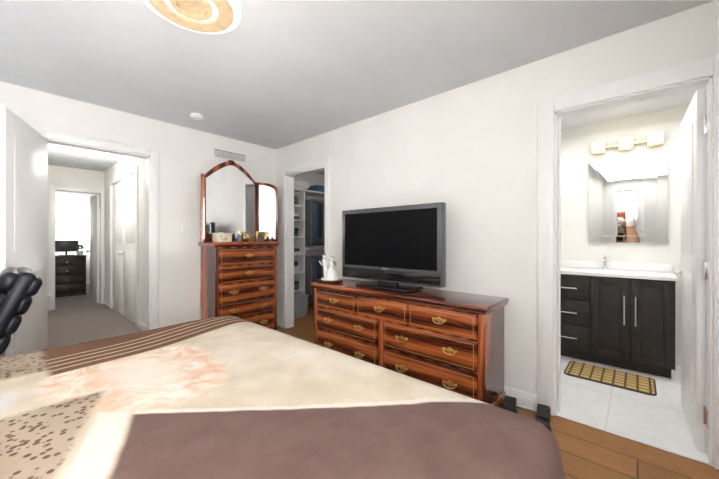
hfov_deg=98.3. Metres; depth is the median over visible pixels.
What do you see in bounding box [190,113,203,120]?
smoke detector
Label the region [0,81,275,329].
wall
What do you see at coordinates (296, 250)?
folded clothes
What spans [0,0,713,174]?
ceiling
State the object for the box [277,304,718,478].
floor
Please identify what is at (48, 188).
wall
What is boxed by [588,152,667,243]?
bathroom mirror
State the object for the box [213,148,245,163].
air vent
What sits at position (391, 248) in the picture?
flat-screen tv
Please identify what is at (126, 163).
wall
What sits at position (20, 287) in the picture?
office chair
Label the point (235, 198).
mirror
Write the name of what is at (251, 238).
stand
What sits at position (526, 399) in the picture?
baseboard
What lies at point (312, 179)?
wall
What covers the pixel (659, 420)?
floor
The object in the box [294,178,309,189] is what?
pillow
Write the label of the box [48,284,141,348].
floor
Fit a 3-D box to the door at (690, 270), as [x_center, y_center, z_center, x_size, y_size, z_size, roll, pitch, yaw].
[2.126,0.171,1.991,0.107,2.022,0.702,0,0,41]
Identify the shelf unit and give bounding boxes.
[294,188,323,293]
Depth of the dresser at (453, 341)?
2.25 m
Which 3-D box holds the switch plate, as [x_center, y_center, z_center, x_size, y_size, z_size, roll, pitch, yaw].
[-1.945,-0.140,3.442,0.010,0.120,0.070,0,0,42]
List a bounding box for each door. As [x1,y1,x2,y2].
[0,105,47,357]
[86,194,99,302]
[113,174,134,322]
[675,88,705,451]
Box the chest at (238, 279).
[198,242,278,330]
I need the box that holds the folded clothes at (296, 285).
[294,281,298,289]
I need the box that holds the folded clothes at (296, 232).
[294,228,298,236]
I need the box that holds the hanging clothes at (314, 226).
[305,199,323,304]
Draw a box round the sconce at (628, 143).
[591,131,663,154]
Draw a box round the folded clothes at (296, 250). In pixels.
[294,248,299,253]
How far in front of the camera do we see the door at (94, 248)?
5.87 m
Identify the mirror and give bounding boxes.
[201,160,277,241]
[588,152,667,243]
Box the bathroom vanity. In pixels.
[561,255,676,377]
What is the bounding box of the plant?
[76,244,83,254]
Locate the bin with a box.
[294,293,308,318]
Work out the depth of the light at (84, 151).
4.22 m
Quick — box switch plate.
[180,221,186,231]
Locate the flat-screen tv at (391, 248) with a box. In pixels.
[342,202,445,292]
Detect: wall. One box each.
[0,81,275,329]
[48,188,48,287]
[52,165,99,302]
[100,156,145,324]
[276,0,718,394]
[294,173,323,255]
[561,105,689,354]
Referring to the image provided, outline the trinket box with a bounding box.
[212,232,231,241]
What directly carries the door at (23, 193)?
attached to the wall at (186, 159)
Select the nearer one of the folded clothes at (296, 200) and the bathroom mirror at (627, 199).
the bathroom mirror at (627, 199)
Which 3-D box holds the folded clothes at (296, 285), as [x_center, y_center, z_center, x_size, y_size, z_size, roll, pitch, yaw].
[-1.173,0.761,5.166,0.300,0.140,0.226,0,0,42]
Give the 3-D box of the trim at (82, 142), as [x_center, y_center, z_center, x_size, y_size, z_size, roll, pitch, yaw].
[-2.459,0.129,2.967,0.156,2.122,0.909,0,0,42]
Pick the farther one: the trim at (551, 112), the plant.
the plant
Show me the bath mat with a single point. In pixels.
(624, 380)
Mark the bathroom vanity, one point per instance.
(619, 314)
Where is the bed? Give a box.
[0,315,564,478]
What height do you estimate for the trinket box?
0.111 m
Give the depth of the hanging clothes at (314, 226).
5.26 m
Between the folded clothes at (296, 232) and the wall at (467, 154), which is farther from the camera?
the folded clothes at (296, 232)
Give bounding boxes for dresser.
[55,255,86,297]
[311,278,508,407]
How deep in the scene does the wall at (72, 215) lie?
7.94 m
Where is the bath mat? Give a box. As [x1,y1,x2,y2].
[564,361,656,395]
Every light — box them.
[73,147,99,154]
[143,0,240,33]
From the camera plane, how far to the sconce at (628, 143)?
3.10 m
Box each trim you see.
[33,127,158,330]
[281,157,329,327]
[537,54,718,469]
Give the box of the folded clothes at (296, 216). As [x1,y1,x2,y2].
[294,214,299,219]
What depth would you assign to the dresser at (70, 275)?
6.50 m
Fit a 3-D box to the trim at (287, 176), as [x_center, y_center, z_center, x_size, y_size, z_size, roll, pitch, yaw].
[-0.657,0.123,3.942,0.955,2.135,0.138,0,0,42]
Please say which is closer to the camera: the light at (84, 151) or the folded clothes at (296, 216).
the light at (84, 151)
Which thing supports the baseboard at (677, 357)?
attached to the wall at (577, 156)
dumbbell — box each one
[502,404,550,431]
[503,395,550,422]
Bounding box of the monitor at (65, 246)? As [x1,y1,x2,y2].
[55,240,78,255]
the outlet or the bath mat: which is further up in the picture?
the outlet
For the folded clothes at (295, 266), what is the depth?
5.10 m
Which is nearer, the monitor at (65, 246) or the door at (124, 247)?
the door at (124, 247)
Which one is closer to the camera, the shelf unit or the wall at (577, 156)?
the wall at (577, 156)
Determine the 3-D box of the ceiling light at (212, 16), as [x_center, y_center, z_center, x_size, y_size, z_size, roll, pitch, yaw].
[-0.853,-1.214,1.581,0.470,0.071,0.470,0,0,42]
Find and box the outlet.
[410,178,416,191]
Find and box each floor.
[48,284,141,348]
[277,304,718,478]
[557,355,708,464]
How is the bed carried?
on the floor at (587, 452)
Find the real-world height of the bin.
0.325 m
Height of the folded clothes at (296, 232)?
0.140 m
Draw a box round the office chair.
[0,267,42,353]
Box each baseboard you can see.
[137,320,145,330]
[504,386,536,408]
[675,354,680,365]
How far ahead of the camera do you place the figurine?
2.98 m
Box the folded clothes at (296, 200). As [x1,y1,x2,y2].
[294,196,298,204]
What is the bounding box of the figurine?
[317,254,342,283]
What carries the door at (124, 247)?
attached to the wall at (126, 163)
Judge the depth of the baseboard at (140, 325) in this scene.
4.05 m
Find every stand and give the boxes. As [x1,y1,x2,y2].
[248,234,254,241]
[256,231,264,241]
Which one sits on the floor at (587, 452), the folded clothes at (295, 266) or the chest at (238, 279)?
the chest at (238, 279)
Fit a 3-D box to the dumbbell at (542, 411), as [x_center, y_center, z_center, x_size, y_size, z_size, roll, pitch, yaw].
[1.129,1.145,2.103,0.275,0.090,0.104,0,0,33]
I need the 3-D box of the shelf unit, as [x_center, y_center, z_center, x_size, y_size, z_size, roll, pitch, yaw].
[-0.976,0.181,5.387,0.400,2.018,1.510,0,0,42]
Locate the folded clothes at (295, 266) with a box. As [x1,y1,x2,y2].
[294,261,297,271]
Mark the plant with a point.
(79, 252)
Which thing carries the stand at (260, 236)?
on the chest at (238, 279)

